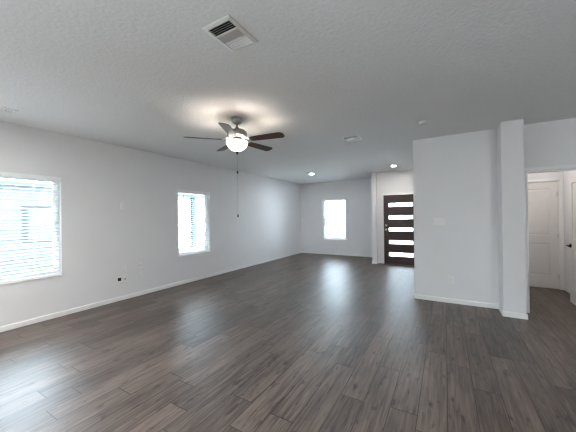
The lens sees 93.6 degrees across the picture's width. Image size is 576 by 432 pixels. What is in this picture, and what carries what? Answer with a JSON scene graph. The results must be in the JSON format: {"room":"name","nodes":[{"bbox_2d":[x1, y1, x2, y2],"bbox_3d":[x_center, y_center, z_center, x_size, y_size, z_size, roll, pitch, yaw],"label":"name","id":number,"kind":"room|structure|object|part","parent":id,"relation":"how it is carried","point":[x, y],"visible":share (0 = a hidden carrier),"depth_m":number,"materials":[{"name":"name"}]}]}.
{"room":"empty living room","nodes":[
{"label":"empty living room","id":0,"kind":"room"},
{"bbox_2d":[0,121,300,325],"bbox_3d":[-2.712,0.121,5.387,0.140,2.740,12.863,-1,0,30],"label":"wall","id":1,"kind":"structure","parent":0,"point":[97,236],"depth_m":4.93,"materials":[{"name":"grey paint"}]},
{"bbox_2d":[0,176,61,284],"bbox_3d":[-3.909,0.161,3.315,0.150,1.474,1.797,-1,0,30],"label":"window","id":2,"kind":"structure","parent":1,"relation":"in","point":[55,211],"depth_m":4.06,"materials":[{"name":"white plastic"}]},
{"bbox_2d":[0,171,60,282],"bbox_3d":[-3.878,0.151,3.297,0.080,1.453,1.789,-1,0,30],"label":"window blind","id":3,"kind":"object","parent":2,"relation":"attached to","point":[10,174],"visible":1,"depth_m":3.77,"materials":[{"name":"white plastic"}]},
{"bbox_3d":[-3.879,0.868,3.301,0.048,0.018,1.781,-1,0,30],"label":"rail","id":4,"kind":"part","parent":3,"relation":"part of","materials":[{"name":"white plastic"}]},
{"bbox_3d":[-3.585,0.163,3.822,0.057,1.388,0.003,-1,0,30],"label":"ladder cord","id":5,"kind":"part","parent":3,"relation":"part of","materials":[{"name":"white fabric"}]},
{"bbox_3d":[-3.877,0.889,3.300,0.097,0.016,1.795,-1,0,30],"label":"sill","id":6,"kind":"part","parent":2,"relation":"part of","materials":[{"name":"white paint"}]},
{"bbox_2d":[116,274,126,283],"bbox_3d":[-2.955,1.121,4.797,0.008,0.135,0.185,-1,0,30],"label":"plate","id":7,"kind":"object","parent":1,"relation":"attached to","point":[123,278],"visible":1,"depth_m":4.80,"materials":[{"name":"white plastic"}]},
{"bbox_2d":[0,251,300,331],"bbox_3d":[-2.066,1.450,6.312,0.013,0.072,10.320,-1,0,30],"label":"baseboard","id":8,"kind":"structure","parent":1,"relation":"attached to","point":[93,305],"depth_m":4.67,"materials":[{"name":"white paint"}]},
{"bbox_2d":[179,192,209,256],"bbox_3d":[-2.196,0.152,6.260,0.150,1.462,0.900,-1,0,30],"label":"window","id":9,"kind":"structure","parent":1,"relation":"in","point":[205,204],"depth_m":6.61,"materials":[{"name":"white plastic"}]},
{"bbox_2d":[178,189,209,255],"bbox_3d":[-2.164,0.142,6.242,0.080,1.441,0.892,-1,0,30],"label":"window blind","id":10,"kind":"object","parent":9,"relation":"attached to","point":[179,190],"visible":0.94,"depth_m":6.17,"materials":[{"name":"white plastic"}]},
{"bbox_3d":[-2.165,0.854,6.246,0.048,0.018,0.884,-1,0,30],"label":"rail","id":11,"kind":"part","parent":10,"relation":"part of","materials":[{"name":"white plastic"}]},
{"bbox_3d":[-2.163,0.875,6.245,0.097,0.016,0.898,-1,0,30],"label":"sill","id":12,"kind":"part","parent":9,"relation":"part of","materials":[{"name":"white paint"}]},
{"bbox_2d":[0,0,575,183],"bbox_3d":[1.160,-1.365,3.126,9.145,0.120,12.863,-1,0,30],"label":"ceiling","id":13,"kind":"structure","parent":0,"point":[144,75],"depth_m":2.46,"materials":[{"name":"paint"}]},
{"bbox_2d":[0,106,17,112],"bbox_3d":[-3.324,-1.240,3.108,0.140,0.012,0.300,-1,0,30],"label":"ceiling vent","id":14,"kind":"object","parent":13,"relation":"in","point":[1,107],"visible":1,"depth_m":3.17,"materials":[{"name":"white metal"}]},
{"bbox_2d":[202,15,257,51],"bbox_3d":[-0.404,-1.282,1.925,0.245,0.012,0.315,-1,0,30],"label":"ceiling vent","id":15,"kind":"object","parent":13,"relation":"in","point":[226,30],"visible":1,"depth_m":1.90,"materials":[{"name":"white metal"}]},
{"bbox_2d":[184,117,284,216],"bbox_3d":[-0.631,-0.630,3.579,1.262,1.300,1.256,-1,0,30],"label":"ceiling fan","id":16,"kind":"object","parent":13,"relation":"hanging from","point":[236,143],"visible":1,"depth_m":3.48,"materials":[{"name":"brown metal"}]},
{"bbox_3d":[-1.082,-0.991,3.451,0.472,0.033,0.131,-1,0,-16],"label":"blade","id":17,"kind":"part","parent":16,"relation":"part of","materials":[{"name":"brown wood"}]},
{"bbox_3d":[-0.909,-0.992,3.921,0.131,0.033,0.472,-1,0,-34],"label":"blade","id":18,"kind":"part","parent":16,"relation":"part of","materials":[{"name":"brown wood"}]},
{"bbox_3d":[-0.688,-0.997,3.141,0.131,0.033,0.472,-1,0,2],"label":"blade","id":19,"kind":"part","parent":16,"relation":"part of","materials":[{"name":"brown wood"}]},
{"bbox_3d":[-0.671,-0.914,3.566,0.282,0.127,0.282,-1,0,30],"label":"lamp shade","id":20,"kind":"part","parent":16,"relation":"part of","materials":[{"name":"white glass"}]},
{"bbox_3d":[-0.408,-0.999,3.901,0.131,0.033,0.472,-1,0,38],"label":"blade","id":21,"kind":"part","parent":16,"relation":"part of","materials":[{"name":"brown wood"}]},
{"bbox_3d":[-0.272,-1.002,3.420,0.472,0.033,0.131,-1,0,20],"label":"blade","id":22,"kind":"part","parent":16,"relation":"part of","materials":[{"name":"brown wood"}]},
{"bbox_2d":[341,134,362,141],"bbox_3d":[1.072,-1.294,4.519,0.270,0.012,0.330,-1,0,30],"label":"ceiling vent","id":23,"kind":"object","parent":13,"relation":"in","point":[357,137],"visible":1,"depth_m":4.50,"materials":[{"name":"white metal"}]},
{"bbox_2d":[419,120,427,124],"bbox_3d":[1.883,-1.293,3.757,0.110,0.038,0.110,-1,0,30],"label":"smoke detector","id":24,"kind":"object","parent":13,"relation":"attached to","point":[423,122],"visible":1,"depth_m":3.72,"materials":[{"name":"white plastic"}]},
{"bbox_2d":[0,253,575,431],"bbox_3d":[1.198,1.495,3.119,9.145,0.120,12.863,-1,0,30],"label":"floor","id":25,"kind":"structure","parent":0,"point":[301,342],"depth_m":2.72,"materials":[{"name":"grey wood"}]},
{"bbox_2d":[300,178,371,254],"bbox_3d":[1.931,0.073,10.045,3.202,2.740,0.140,-1,0,30],"label":"wall","id":26,"kind":"structure","parent":0,"point":[357,193],"depth_m":9.96,"materials":[{"name":"grey paint"}]},
{"bbox_2d":[323,200,345,239],"bbox_3d":[1.754,0.124,10.140,0.912,1.525,0.150,-1,0,30],"label":"window","id":27,"kind":"structure","parent":26,"relation":"in","point":[324,205],"depth_m":10.21,"materials":[{"name":"white plastic"}]},
{"bbox_3d":[1.778,0.123,10.182,0.912,1.525,0.053,-1,0,30],"label":"frame","id":28,"kind":"part","parent":27,"relation":"part of","materials":[{"name":"white plastic"}]},
{"bbox_2d":[323,198,345,237],"bbox_3d":[1.735,0.079,10.109,0.904,1.434,0.080,-1,0,30],"label":"window blind","id":29,"kind":"object","parent":27,"relation":"attached to","point":[342,222],"visible":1,"depth_m":10.11,"materials":[{"name":"white plastic"}]},
{"bbox_3d":[1.778,-0.226,10.191,0.836,0.750,0.018,-1,0,30],"label":"sash","id":30,"kind":"part","parent":27,"relation":"part of","materials":[{"name":"white plastic"}]},
{"bbox_3d":[1.778,0.473,10.172,0.836,0.750,0.018,-1,0,30],"label":"sash","id":31,"kind":"part","parent":27,"relation":"part of","materials":[{"name":"glass"}]},
{"bbox_2d":[301,251,371,256],"bbox_3d":[1.853,1.409,10.008,3.070,0.072,0.013,-1,0,30],"label":"baseboard","id":32,"kind":"structure","parent":26,"relation":"attached to","point":[345,254],"depth_m":10.01,"materials":[{"name":"white paint"}]},
{"bbox_2d":[371,172,377,260],"bbox_3d":[2.900,0.057,8.658,0.132,2.740,1.283,-1,0,30],"label":"wall","id":33,"kind":"structure","parent":0,"point":[373,174],"depth_m":8.11,"materials":[{"name":"grey paint"}]},
{"bbox_2d":[377,170,412,260],"bbox_3d":[3.360,0.049,7.903,1.423,2.740,0.140,-1,0,30],"label":"wall","id":34,"kind":"structure","parent":0,"point":[393,181],"depth_m":8.02,"materials":[{"name":"grey paint"}]},
{"bbox_2d":[381,192,412,263],"bbox_3d":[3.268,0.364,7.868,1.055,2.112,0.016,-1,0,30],"label":"trim","id":35,"kind":"structure","parent":34,"relation":"attached to","point":[382,194],"depth_m":8.11,"materials":[{"name":"white paint"}]},
{"bbox_2d":[383,194,413,265],"bbox_3d":[3.292,0.398,7.909,0.925,2.045,0.170,-1,0,30],"label":"door","id":36,"kind":"structure","parent":34,"relation":"in","point":[404,198],"depth_m":7.92,"materials":[{"name":"brown wood"}]},
{"bbox_2d":[413,118,575,303],"bbox_3d":[4.103,0.028,3.644,4.375,2.740,0.115,-1,0,30],"label":"wall","id":37,"kind":"structure","parent":0,"point":[455,177],"depth_m":4.32,"materials":[{"name":"grey paint"}]},
{"bbox_2d":[433,218,444,225],"bbox_3d":[2.514,0.099,4.495,0.165,0.118,0.012,-1,0,30],"label":"light switch","id":38,"kind":"object","parent":37,"relation":"attached to","point":[437,221],"visible":1,"depth_m":4.49,"materials":[{"name":"white plastic"}]},
{"bbox_2d":[449,276,453,283],"bbox_3d":[2.665,1.046,4.413,0.075,0.118,0.010,-1,0,30],"label":"wall outlet","id":39,"kind":"object","parent":37,"relation":"attached to","point":[451,279],"visible":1,"depth_m":4.41,"materials":[{"name":"white plastic"}]},
{"bbox_2d":[414,294,498,308],"bbox_3d":[2.691,1.383,4.398,1.169,0.072,0.013,-1,0,30],"label":"baseboard","id":40,"kind":"structure","parent":37,"relation":"attached to","point":[417,296],"depth_m":4.36,"materials":[{"name":"white paint"}]},
{"bbox_2d":[524,164,575,312],"bbox_3d":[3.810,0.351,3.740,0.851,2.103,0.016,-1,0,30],"label":"trim","id":41,"kind":"structure","parent":37,"relation":"attached to","point":[561,167],"depth_m":3.92,"materials":[{"name":"white paint"}]},
{"bbox_2d":[566,174,575,304],"bbox_3d":[4.379,0.373,4.041,0.150,2.030,0.763,-1,0,30],"label":"door","id":42,"kind":"structure","parent":37,"relation":"in","point":[571,179],"depth_m":4.27,"materials":[{"name":"white paint"}]},
{"bbox_2d":[497,119,526,313],"bbox_3d":[3.217,0.041,3.900,0.248,2.740,0.333,-1,0,30],"label":"wall pillar","id":43,"kind":"structure","parent":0,"point":[510,134],"depth_m":3.77,"materials":[{"name":"grey paint"}]},
{"bbox_2d":[502,311,527,319],"bbox_3d":[3.147,1.375,3.747,0.274,0.072,0.013,-1,0,30],"label":"baseboard","id":44,"kind":"structure","parent":43,"relation":"attached to","point":[505,313],"depth_m":3.74,"materials":[{"name":"white paint"}]},
{"bbox_2d":[528,171,564,275],"bbox_3d":[4.688,0.025,5.415,1.415,2.740,0.115,-1,0,30],"label":"wall","id":45,"kind":"structure","parent":0,"point":[545,175],"depth_m":5.17,"materials":[{"name":"grey paint"}]},
{"bbox_2d":[528,182,559,288],"bbox_3d":[4.799,0.371,5.310,0.763,2.030,0.047,-1,0,30],"label":"door","id":46,"kind":"structure","parent":45,"relation":"in","point":[542,197],"depth_m":5.22,"materials":[{"name":"white paint"}]},
{"bbox_2d":[528,178,564,289],"bbox_3d":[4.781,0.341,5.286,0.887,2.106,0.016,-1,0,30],"label":"trim","id":47,"kind":"structure","parent":45,"relation":"attached to","point":[561,213],"depth_m":5.08,"materials":[{"name":"white paint"}]},
{"bbox_2d":[563,170,575,288],"bbox_3d":[4.790,0.021,4.299,0.115,2.740,1.710,-1,0,30],"label":"wall","id":48,"kind":"structure","parent":0,"point":[566,174],"depth_m":4.95,"materials":[{"name":"grey paint"}]},
{"label":"outside","id":49,"kind":"structure","parent":0,"visible":0},
{"bbox_2d":[178,221,412,256],"bbox_3d":[-0.368,1.774,29.148,110.000,0.100,130.000,-1,0,30],"label":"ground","id":50,"kind":"structure","parent":49,"point":[329,225],"depth_m":24.01,"materials":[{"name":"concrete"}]},
{"bbox_2d":[0,178,203,271],"bbox_3d":[-11.407,-0.380,11.206,7.620,4.400,16.500,-1,0,30],"label":"house","id":51,"kind":"structure","parent":50,"relation":"on","point":[47,185],"depth_m":8.94,"materials":[{"name":"grey plastic"}]},
{"bbox_3d":[-8.233,0.265,9.675,0.008,1.060,1.600,-1,0,30],"label":"pane","id":52,"kind":"part","parent":51,"relation":"part of","materials":[{"name":"glass"}]},
{"bbox_3d":[-5.179,0.308,14.753,0.160,2.880,0.230,-1,0,30],"label":"porch post","id":53,"kind":"part","parent":51,"relation":"part of","materials":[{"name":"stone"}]},
{"bbox_2d":[0,246,204,276],"bbox_3d":[-6.782,1.738,8.583,3.600,0.030,24.000,-1,0,30],"label":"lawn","id":54,"kind":"structure","parent":50,"relation":"on","point":[201,246],"depth_m":8.68,"materials":[{"name":"white"}]},
{"bbox_2d":[178,230,412,243],"bbox_3d":[10.281,1.540,17.628,60.000,0.030,7.200,-1,0,30],"label":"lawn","id":55,"kind":"structure","parent":50,"relation":"on","point":[338,235],"depth_m":22.42,"materials":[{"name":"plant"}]},
{"bbox_2d":[337,210,344,225],"bbox_3d":[9.515,0.300,45.363,2.392,2.691,1.944,-1,0,30],"label":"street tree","id":56,"kind":"object","parent":50,"relation":"on","point":[342,214],"visible":0.47,"depth_m":44.84,"materials":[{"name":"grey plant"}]},
{"bbox_3d":[9.509,-0.198,45.364,2.392,1.696,1.944,-1,0,30],"label":"crown","id":57,"kind":"part","parent":56,"relation":"part of","materials":[{"name":"plant"}]},
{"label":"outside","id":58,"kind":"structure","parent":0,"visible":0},
{"bbox_2d":[178,227,412,233],"bbox_3d":[1.392,1.704,32.173,90.000,0.010,9.000,-1,0,30],"label":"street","id":59,"kind":"structure","parent":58,"point":[341,231],"depth_m":30.54,"materials":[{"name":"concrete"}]}
]}

